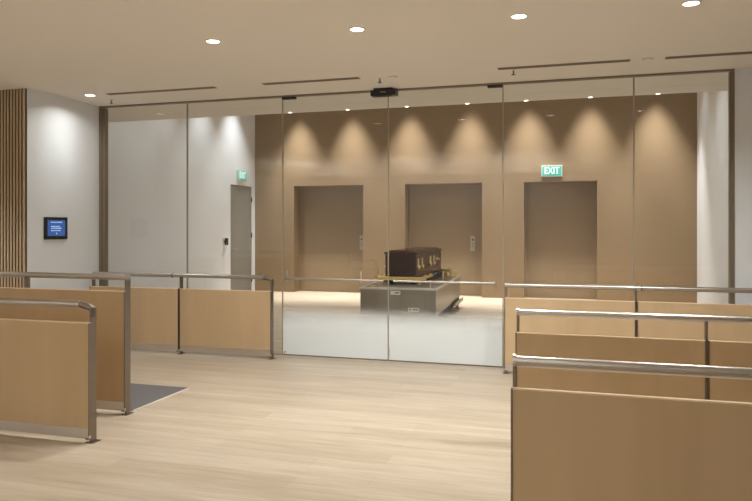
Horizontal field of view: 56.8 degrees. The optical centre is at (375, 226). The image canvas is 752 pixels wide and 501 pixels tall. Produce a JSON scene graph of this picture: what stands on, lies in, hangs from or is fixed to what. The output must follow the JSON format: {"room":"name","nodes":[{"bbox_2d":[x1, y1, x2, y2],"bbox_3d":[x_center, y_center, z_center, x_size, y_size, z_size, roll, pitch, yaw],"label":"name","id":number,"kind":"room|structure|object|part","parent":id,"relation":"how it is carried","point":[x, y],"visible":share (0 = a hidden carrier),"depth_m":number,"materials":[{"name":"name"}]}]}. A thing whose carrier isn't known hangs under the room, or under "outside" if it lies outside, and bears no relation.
{"room":"crematorium viewing hall","nodes":[
{"label":"crematorium viewing hall","id":0,"kind":"room"},
{"bbox_2d":[27,89,98,289],"bbox_3d":[-5.514,-0.020,9.156,3.565,3.140,1.380,0,0,17],"label":"wall","id":1,"kind":"structure","parent":0,"point":[63,133],"depth_m":8.50,"materials":[{"name":"white paint"}]},
{"bbox_2d":[0,88,26,287],"bbox_3d":[-5.622,-0.019,8.453,3.359,3.139,0.025,0,0,17],"label":"panel","id":2,"kind":"object","parent":1,"relation":"attached to","point":[13,102],"visible":0.57,"depth_m":8.02,"materials":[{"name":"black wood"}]},
{"bbox_2d":[44,217,67,239],"bbox_3d":[-3.869,0.015,8.402,0.020,0.266,0.380,0,0,17],"label":"wall screen","id":3,"kind":"object","parent":1,"relation":"attached to","point":[54,227],"visible":1,"depth_m":8.38,"materials":[{"name":"black plastic"}]},
{"bbox_2d":[108,115,254,290],"bbox_3d":[-3.977,-1.025,13.607,0.120,5.150,8.030,0,0,17],"label":"wall","id":4,"kind":"structure","parent":0,"point":[147,159],"depth_m":13.55,"materials":[{"name":"white paint"}]},
{"bbox_2d":[223,238,227,244],"bbox_3d":[-3.332,0.320,15.412,0.075,0.170,0.150,0,0,17],"label":"card reader","id":5,"kind":"object","parent":4,"relation":"attached to","point":[225,240],"visible":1,"depth_m":15.37,"materials":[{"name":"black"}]},
{"bbox_2d":[231,185,251,289],"bbox_3d":[-3.137,0.294,16.209,0.130,2.495,1.044,0,0,17],"label":"door","id":6,"kind":"structure","parent":4,"relation":"in","point":[241,199],"depth_m":16.23,"materials":[{"name":"grey paint"}]},
{"bbox_2d":[236,170,246,180],"bbox_3d":[-3.120,-1.196,16.158,0.052,0.240,0.432,0,0,17],"label":"exit sign","id":7,"kind":"object","parent":4,"relation":"attached to","point":[241,175],"visible":1,"depth_m":16.10,"materials":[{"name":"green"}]},
{"bbox_2d":[0,291,596,500],"bbox_3d":[-0.758,1.600,5.293,14.900,0.100,22.100,0,0,17],"label":"floor","id":8,"kind":"structure","parent":0,"point":[245,427],"depth_m":5.14,"materials":[{"name":"brown wood"}]},
{"bbox_2d":[0,298,99,443],"bbox_3d":[-3.863,1.042,5.557,3.860,1.017,0.102,0,0,17],"label":"railing","id":9,"kind":"object","parent":8,"relation":"on","point":[48,368],"visible":1,"depth_m":5.07,"materials":[{"name":"wood"}]},
{"bbox_3d":[-3.914,0.562,5.579,3.690,0.050,0.050,0,0,17],"label":"handrail","id":10,"kind":"part","parent":9,"relation":"part of","materials":[{"name":"metal"}]},
{"bbox_3d":[-3.874,1.067,5.522,3.818,0.750,0.024,0,0,17],"label":"panel","id":11,"kind":"part","parent":9,"relation":"part of","materials":[{"name":"brown wood"}]},
{"bbox_3d":[-3.874,1.478,5.522,3.818,0.073,0.016,0,0,17],"label":"kick plate","id":12,"kind":"part","parent":9,"relation":"part of","materials":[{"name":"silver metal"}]},
{"bbox_3d":[-2.042,1.547,5.016,0.060,0.006,0.090,0,0,17],"label":"plate","id":13,"kind":"part","parent":9,"relation":"part of","materials":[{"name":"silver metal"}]},
{"bbox_3d":[-2.042,1.062,5.016,0.016,0.964,0.056,0,0,17],"label":"post","id":14,"kind":"part","parent":9,"relation":"part of","materials":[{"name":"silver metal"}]},
{"bbox_2d":[0,271,133,414],"bbox_3d":[-3.866,0.967,6.303,3.826,1.166,0.102,0,0,17],"label":"railing","id":15,"kind":"object","parent":8,"relation":"on","point":[113,308],"visible":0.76,"depth_m":5.79,"materials":[{"name":"wood"}]},
{"bbox_3d":[-3.043,0.989,6.062,0.016,1.110,0.056,0,0,17],"label":"post","id":16,"kind":"part","parent":15,"relation":"part of","materials":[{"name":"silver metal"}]},
{"bbox_3d":[-3.866,0.417,6.309,3.762,0.050,0.050,0,0,17],"label":"handrail","id":17,"kind":"part","parent":15,"relation":"part of","materials":[{"name":"metal"}]},
{"bbox_3d":[-3.876,1.478,6.269,3.784,0.073,0.016,0,0,17],"label":"kick plate","id":18,"kind":"part","parent":15,"relation":"part of","materials":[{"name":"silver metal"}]},
{"bbox_3d":[-2.061,0.989,5.767,0.016,1.110,0.056,0,0,17],"label":"post","id":19,"kind":"part","parent":15,"relation":"part of","materials":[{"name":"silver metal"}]},
{"bbox_2d":[131,383,188,410],"bbox_3d":[-2.571,1.546,6.464,1.372,0.007,0.860,0,0,17],"label":"floor mat","id":20,"kind":"object","parent":8,"relation":"on","point":[142,395],"visible":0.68,"depth_m":6.45,"materials":[{"name":"grey"}]},
{"bbox_2d":[90,272,274,359],"bbox_3d":[-2.419,1.058,8.527,2.555,0.985,0.102,0,0,17],"label":"railing","id":21,"kind":"object","parent":8,"relation":"on","point":[237,322],"visible":0.82,"depth_m":8.39,"materials":[{"name":"wood"}]},
{"bbox_3d":[-3.021,1.099,8.670,1.278,0.685,0.024,0,0,17],"label":"panel","id":22,"kind":"part","parent":21,"relation":"part of","materials":[{"name":"brown wood"}]},
{"bbox_3d":[-3.021,1.478,8.670,1.278,0.073,0.016,0,0,17],"label":"kick plate","id":23,"kind":"part","parent":21,"relation":"part of","materials":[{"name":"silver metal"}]},
{"bbox_3d":[-2.470,0.595,8.549,2.385,0.050,0.050,0,0,17],"label":"handrail","id":24,"kind":"part","parent":21,"relation":"part of","materials":[{"name":"metal"}]},
{"bbox_3d":[-2.386,1.078,8.523,0.016,0.932,0.056,0,0,17],"label":"post","id":25,"kind":"part","parent":21,"relation":"part of","materials":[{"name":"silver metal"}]},
{"bbox_3d":[-1.807,1.099,8.305,1.213,0.685,0.024,0,0,17],"label":"panel","id":26,"kind":"part","parent":21,"relation":"part of","materials":[{"name":"brown wood"}]},
{"bbox_3d":[-1.807,1.478,8.305,1.213,0.073,0.016,0,0,17],"label":"kick plate","id":27,"kind":"part","parent":21,"relation":"part of","materials":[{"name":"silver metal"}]},
{"bbox_3d":[-1.223,1.078,8.174,0.016,0.932,0.056,0,0,17],"label":"post","id":28,"kind":"part","parent":21,"relation":"part of","materials":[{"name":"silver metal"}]},
{"bbox_2d":[359,275,462,320],"bbox_3d":[0.716,1.240,12.100,1.258,0.620,3.092,0,0,14],"label":"trolley","id":29,"kind":"object","parent":8,"relation":"on","point":[407,301],"visible":0.71,"depth_m":10.66,"materials":[{"name":"grey metal"}]},
{"bbox_3d":[-0.230,1.207,10.746,0.020,0.486,0.010,0,0,14],"label":"panel","id":30,"kind":"part","parent":29,"relation":"part of","materials":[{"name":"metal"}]},
{"bbox_3d":[0.079,1.207,10.672,0.604,0.486,0.010,0,0,14],"label":"panel","id":31,"kind":"part","parent":29,"relation":"part of","materials":[{"name":"metal"}]},
{"bbox_3d":[0.296,1.005,10.613,0.153,0.060,0.003,0,0,14],"label":"label plate","id":32,"kind":"part","parent":29,"relation":"part of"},
{"bbox_2d":[359,275,460,290],"bbox_3d":[0.691,0.945,12.106,1.208,0.030,3.090,0,0,14],"label":"tray","id":33,"kind":"object","parent":29,"relation":"on","point":[395,286],"depth_m":10.96,"materials":[{"name":"metal"}]},
{"bbox_3d":[0.557,1.207,10.557,0.368,0.486,0.010,0,0,14],"label":"panel","id":34,"kind":"part","parent":29,"relation":"part of","materials":[{"name":"metal"}]},
{"bbox_2d":[375,267,451,284],"bbox_3d":[0.743,0.796,12.357,0.906,0.268,2.405,0,0,17],"label":"bier","id":35,"kind":"object","parent":29,"relation":"on","point":[439,273],"visible":0.63,"depth_m":11.40,"materials":[{"name":"gold metal"}]},
{"bbox_3d":[0.383,0.835,11.256,0.750,0.058,0.038,0,0,17],"label":"cross rail","id":36,"kind":"part","parent":35,"relation":"part of","materials":[{"name":"gold metal"}]},
{"bbox_2d":[384,247,441,276],"bbox_3d":[0.703,0.604,12.408,0.594,0.443,2.210,0,0,16],"label":"coffin","id":37,"kind":"object","parent":35,"relation":"on","point":[414,261],"visible":0.97,"depth_m":11.43,"materials":[{"name":"brown wood"}]},
{"bbox_3d":[0.703,0.427,12.408,0.550,0.026,2.210,0,0,16],"label":"lid","id":38,"kind":"part","parent":37,"relation":"part of","materials":[{"name":"brown wood"}]},
{"bbox_3d":[0.703,0.811,12.408,0.534,0.028,2.194,0,0,16],"label":"moulding","id":39,"kind":"part","parent":37,"relation":"part of","materials":[{"name":"brown wood"}]},
{"bbox_3d":[0.703,0.400,12.408,0.490,0.034,2.130,0,0,16],"label":"lid panel","id":40,"kind":"part","parent":37,"relation":"part of","materials":[{"name":"brown wood"}]},
{"bbox_3d":[0.571,1.256,10.547,0.169,0.063,0.003,0,0,14],"label":"label plate","id":41,"kind":"part","parent":29,"relation":"part of","materials":[{"name":"white"}]},
{"bbox_3d":[0.795,1.207,10.499,0.109,0.486,0.010,0,0,14],"label":"panel","id":42,"kind":"part","parent":29,"relation":"part of","materials":[{"name":"metal"}]},
{"bbox_3d":[0.878,1.207,10.479,0.050,0.486,0.010,0,0,14],"label":"panel","id":43,"kind":"part","parent":29,"relation":"part of","materials":[{"name":"metal"}]},
{"bbox_2d":[450,266,457,276],"bbox_3d":[1.456,0.830,13.067,0.157,0.200,0.117,0,0,14],"label":"block","id":44,"kind":"object","parent":29,"relation":"on","point":[453,273],"visible":1,"depth_m":13.02,"materials":[{"name":"brown"}]},
{"bbox_2d":[503,282,751,373],"bbox_3d":[3.534,1.066,6.723,4.563,0.968,0.102,0,0,17],"label":"railing","id":45,"kind":"object","parent":8,"relation":"on","point":[532,324],"visible":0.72,"depth_m":6.99,"materials":[{"name":"wood"}]},
{"bbox_3d":[1.978,1.478,7.153,1.293,0.073,0.016,0,0,17],"label":"kick plate","id":46,"kind":"part","parent":45,"relation":"part of","materials":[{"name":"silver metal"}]},
{"bbox_3d":[1.978,1.097,7.153,1.293,0.691,0.024,0,0,17],"label":"panel","id":47,"kind":"part","parent":45,"relation":"part of","materials":[{"name":"brown wood"}]},
{"bbox_3d":[3.538,0.615,6.728,4.499,0.050,0.050,0,0,17],"label":"handrail","id":48,"kind":"part","parent":45,"relation":"part of","materials":[{"name":"metal"}]},
{"bbox_3d":[2.620,1.088,7.004,0.016,0.912,0.056,0,0,17],"label":"post","id":49,"kind":"part","parent":45,"relation":"part of","materials":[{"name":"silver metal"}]},
{"bbox_3d":[3.234,1.097,6.776,1.286,0.691,0.024,0,0,17],"label":"panel","id":50,"kind":"part","parent":45,"relation":"part of","materials":[{"name":"brown wood"}]},
{"bbox_2d":[511,354,751,500],"bbox_3d":[2.453,1.063,2.610,3.865,0.973,0.102,0,0,17],"label":"railing","id":51,"kind":"object","parent":8,"relation":"on","point":[566,445],"visible":1,"depth_m":2.98,"materials":[{"name":"wood"}]},
{"bbox_3d":[0.633,1.086,3.164,0.016,0.916,0.056,0,0,17],"label":"post","id":52,"kind":"part","parent":51,"relation":"part of","materials":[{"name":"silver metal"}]},
{"bbox_3d":[2.457,0.610,2.615,3.801,0.050,0.050,0,0,17],"label":"handrail","id":53,"kind":"part","parent":51,"relation":"part of","materials":[{"name":"metal"}]},
{"bbox_2d":[515,308,751,402],"bbox_3d":[2.911,1.063,4.400,4.019,0.973,0.102,0,0,17],"label":"railing","id":54,"kind":"object","parent":8,"relation":"on","point":[706,352],"visible":0.51,"depth_m":4.70,"materials":[{"name":"wood"}]},
{"bbox_3d":[1.017,1.086,4.976,0.016,0.916,0.056,0,0,17],"label":"post","id":55,"kind":"part","parent":54,"relation":"part of","materials":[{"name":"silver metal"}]},
{"bbox_3d":[1.584,1.098,4.761,1.228,0.688,0.024,0,0,17],"label":"panel","id":56,"kind":"part","parent":54,"relation":"part of","materials":[{"name":"brown wood"}]},
{"bbox_3d":[2.915,0.610,4.405,3.955,0.050,0.050,0,0,17],"label":"handrail","id":57,"kind":"part","parent":54,"relation":"part of","materials":[{"name":"metal"}]},
{"bbox_3d":[2.195,1.086,4.622,0.016,0.916,0.056,0,0,17],"label":"post","id":58,"kind":"part","parent":54,"relation":"part of","materials":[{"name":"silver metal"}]},
{"bbox_3d":[2.795,1.098,4.397,1.257,0.688,0.024,0,0,17],"label":"panel","id":59,"kind":"part","parent":54,"relation":"part of","materials":[{"name":"brown wood"}]},
{"bbox_2d":[0,0,751,121],"bbox_3d":[-1.759,-1.620,1.965,14.900,0.060,15.150,0,0,17],"label":"ceiling","id":60,"kind":"structure","parent":0,"point":[69,49],"depth_m":6.26,"materials":[{"name":"white paint"}]},
{"bbox_2d":[105,86,215,94],"bbox_3d":[-2.519,-1.587,8.109,1.448,0.005,0.084,0,0,17],"label":"air slot","id":61,"kind":"object","parent":60,"relation":"attached to","point":[212,87],"visible":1,"depth_m":8.09,"materials":[{"name":"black metal"}]},
{"bbox_2d":[205,39,220,43],"bbox_3d":[-1.393,-1.587,5.941,0.132,0.006,0.132,0,0,17],"label":"recessed light","id":62,"kind":"object","parent":60,"relation":"in","point":[212,41],"visible":1,"depth_m":5.94,"materials":[{"name":"white plastic"}]},
{"bbox_2d":[207,40,218,42],"bbox_3d":[-1.393,-1.588,5.941,0.108,0.004,0.108,0,0,17],"label":"diffuser","id":63,"kind":"object","parent":62,"relation":"attached to","point":[208,41],"depth_m":5.94,"materials":[{"name":"white plastic"}]},
{"bbox_2d":[262,77,359,84],"bbox_3d":[-0.716,-1.587,7.567,1.125,0.005,0.084,0,0,17],"label":"air slot","id":64,"kind":"object","parent":60,"relation":"attached to","point":[350,78],"visible":1,"depth_m":7.57,"materials":[{"name":"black metal"}]},
{"bbox_2d":[349,27,364,31],"bbox_3d":[-0.152,-1.587,5.581,0.132,0.006,0.132,0,0,17],"label":"recessed light","id":65,"kind":"object","parent":60,"relation":"in","point":[353,29],"visible":1,"depth_m":5.58,"materials":[{"name":"white"}]},
{"bbox_2d":[350,28,363,30],"bbox_3d":[-0.152,-1.588,5.581,0.108,0.004,0.108,0,0,17],"label":"diffuser","id":66,"kind":"object","parent":65,"relation":"attached to","point":[351,29],"depth_m":5.58,"materials":[{"name":"white plastic"}]},
{"bbox_2d":[99,69,734,107],"bbox_3d":[-0.016,-1.581,8.098,7.575,0.018,0.060,0,0,17],"label":"channel","id":67,"kind":"object","parent":60,"relation":"attached to","point":[720,70],"visible":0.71,"depth_m":7.83,"materials":[{"name":"brown metal"}]},
{"bbox_2d":[282,96,388,360],"bbox_3d":[-0.501,-0.011,8.224,1.342,3.118,0.100,0,0,17],"label":"door","id":68,"kind":"structure","parent":67,"relation":"attached to","point":[315,336],"depth_m":8.22,"materials":[{"name":"clear glass"}]},
{"bbox_2d":[370,87,397,97],"bbox_3d":[0.095,-1.546,7.990,0.300,0.088,0.122,0,0,17],"label":"sensor","id":69,"kind":"object","parent":67,"relation":"attached to","point":[376,92],"visible":1,"depth_m":7.94,"materials":[{"name":"black plastic"}]},
{"bbox_3d":[0.090,-1.579,7.992,0.220,0.022,0.110,0,0,17],"label":"mounting plate","id":70,"kind":"part","parent":69,"relation":"part of","materials":[{"name":"black metal"}]},
{"bbox_2d":[388,84,503,366],"bbox_3d":[0.772,-0.011,7.841,1.317,3.118,0.100,0,0,17],"label":"door","id":71,"kind":"structure","parent":67,"relation":"attached to","point":[437,342],"depth_m":7.83,"materials":[{"name":"clear glass"}]},
{"bbox_2d":[510,13,527,18],"bbox_3d":[1.078,-1.587,5.237,0.132,0.006,0.132,0,0,17],"label":"recessed light","id":72,"kind":"object","parent":60,"relation":"in","point":[519,15],"visible":1,"depth_m":5.24,"materials":[{"name":"white plastic"}]},
{"bbox_2d":[512,15,525,18],"bbox_3d":[1.078,-1.588,5.237,0.108,0.004,0.108,0,0,17],"label":"diffuser","id":73,"kind":"object","parent":72,"relation":"attached to","point":[513,16],"depth_m":5.24,"materials":[{"name":"white plastic"}]},
{"bbox_2d":[497,59,630,69],"bbox_3d":[1.824,-1.587,6.803,1.251,0.005,0.084,0,0,17],"label":"air slot","id":74,"kind":"object","parent":60,"relation":"attached to","point":[625,60],"visible":1,"depth_m":6.79,"materials":[{"name":"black metal"}]},
{"bbox_2d":[681,0,700,6],"bbox_3d":[2.236,-1.587,4.933,0.132,0.006,0.132,0,0,17],"label":"recessed light","id":75,"kind":"object","parent":60,"relation":"in","point":[689,3],"visible":1,"depth_m":4.93,"materials":[{"name":"white"}]},
{"bbox_2d":[683,1,698,5],"bbox_3d":[2.236,-1.588,4.933,0.108,0.004,0.108,0,0,17],"label":"diffuser","id":76,"kind":"object","parent":75,"relation":"attached to","point":[687,3],"depth_m":4.93,"materials":[{"name":"white plastic"}]},
{"bbox_2d":[665,51,751,58],"bbox_3d":[3.378,-1.587,6.336,1.379,0.005,0.084,0,0,17],"label":"air slot","id":77,"kind":"object","parent":60,"relation":"attached to","point":[747,52],"visible":1,"depth_m":6.42,"materials":[{"name":"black metal"}]},
{"bbox_2d":[255,92,696,302],"bbox_3d":[1.858,-1.025,15.731,9.832,5.150,0.600,0,0,17],"label":"wall","id":78,"kind":"structure","parent":0,"point":[591,139],"depth_m":15.12,"materials":[{"name":"brown paint"}]},
{"bbox_2d":[299,186,362,291],"bbox_3d":[-1.025,0.287,16.656,1.727,2.525,0.130,0,0,17],"label":"door","id":79,"kind":"structure","parent":78,"relation":"in","point":[330,217],"depth_m":16.64,"materials":[{"name":"brown laminate"}]},
{"bbox_2d":[360,236,362,249],"bbox_3d":[-0.336,0.370,16.401,0.104,0.336,0.022,0,0,17],"label":"control plate","id":80,"kind":"object","parent":79,"relation":"attached to","point":[361,237],"visible":0.79,"depth_m":16.40,"materials":[{"name":"silver metal"}]},
{"bbox_2d":[408,183,481,295],"bbox_3d":[1.597,0.287,15.867,1.745,2.525,0.130,0,0,17],"label":"door","id":81,"kind":"structure","parent":78,"relation":"in","point":[445,217],"depth_m":15.79,"materials":[{"name":"brown laminate"}]},
{"bbox_3d":[1.597,0.287,15.867,1.745,2.525,0.130,0,0,17],"label":"frame","id":82,"kind":"part","parent":81,"relation":"part of","materials":[{"name":"brown laminate"}]},
{"bbox_2d":[470,236,474,250],"bbox_3d":[2.177,0.370,15.645,0.104,0.336,0.022,0,0,17],"label":"control plate","id":83,"kind":"object","parent":81,"relation":"attached to","point":[472,238],"visible":1,"depth_m":15.64,"materials":[{"name":"silver metal"}]},
{"bbox_2d":[541,165,561,176],"bbox_3d":[3.749,-1.195,14.822,0.432,0.240,0.052,0,0,17],"label":"exit sign","id":84,"kind":"object","parent":78,"relation":"attached to","point":[546,170],"visible":1,"depth_m":14.80,"materials":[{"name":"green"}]},
{"bbox_2d":[525,181,596,298],"bbox_3d":[4.019,0.287,15.139,1.503,2.525,0.130,0,0,17],"label":"door","id":85,"kind":"structure","parent":78,"relation":"in","point":[560,217],"depth_m":15.10,"materials":[{"name":"brown laminate"}]},
{"bbox_2d":[697,91,727,303],"bbox_3d":[5.553,-1.025,10.741,0.120,5.150,8.030,0,0,17],"label":"wall","id":86,"kind":"structure","parent":0,"point":[712,107],"depth_m":12.23,"materials":[{"name":"white paint"}]},
{"bbox_2d":[735,68,751,303],"bbox_3d":[5.426,-0.020,6.513,3.760,3.140,0.140,0,0,17],"label":"wall","id":87,"kind":"structure","parent":0,"point":[743,76],"depth_m":6.96,"materials":[{"name":"white paint"}]},
{"bbox_3d":[0.003,1.544,8.092,7.445,0.012,0.024,0,0,17],"label":"channel","id":88,"kind":"object","parent":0,"visible":0},
{"bbox_2d":[99,103,186,288],"bbox_3d":[-3.014,-0.008,9.010,1.309,3.116,0.080,0,0,17],"label":"window","id":89,"kind":"structure","parent":88,"relation":"on","point":[186,103],"depth_m":9.16,"materials":[{"name":"clear glass"}]},
{"bbox_2d":[187,103,187,288],"bbox_3d":[-1.763,-0.014,8.623,1.305,3.104,0.016,0,0,17],"label":"window","id":90,"kind":"structure","parent":88,"relation":"on","point":[187,103],"depth_m":8.80,"materials":[{"name":"clear glass"}]},
{"bbox_2d":[633,77,633,300],"bbox_3d":[2.055,-0.014,7.475,1.351,3.104,0.016,0,0,17],"label":"window","id":91,"kind":"structure","parent":88,"relation":"on","point":[633,77],"depth_m":7.27,"materials":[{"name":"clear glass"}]},
{"bbox_2d":[634,71,734,303],"bbox_3d":[3.160,-0.008,7.153,0.947,3.116,0.080,0,0,17],"label":"window","id":92,"kind":"structure","parent":88,"relation":"on","point":[634,77],"depth_m":7.00,"materials":[{"name":"clear glass"}]}
]}

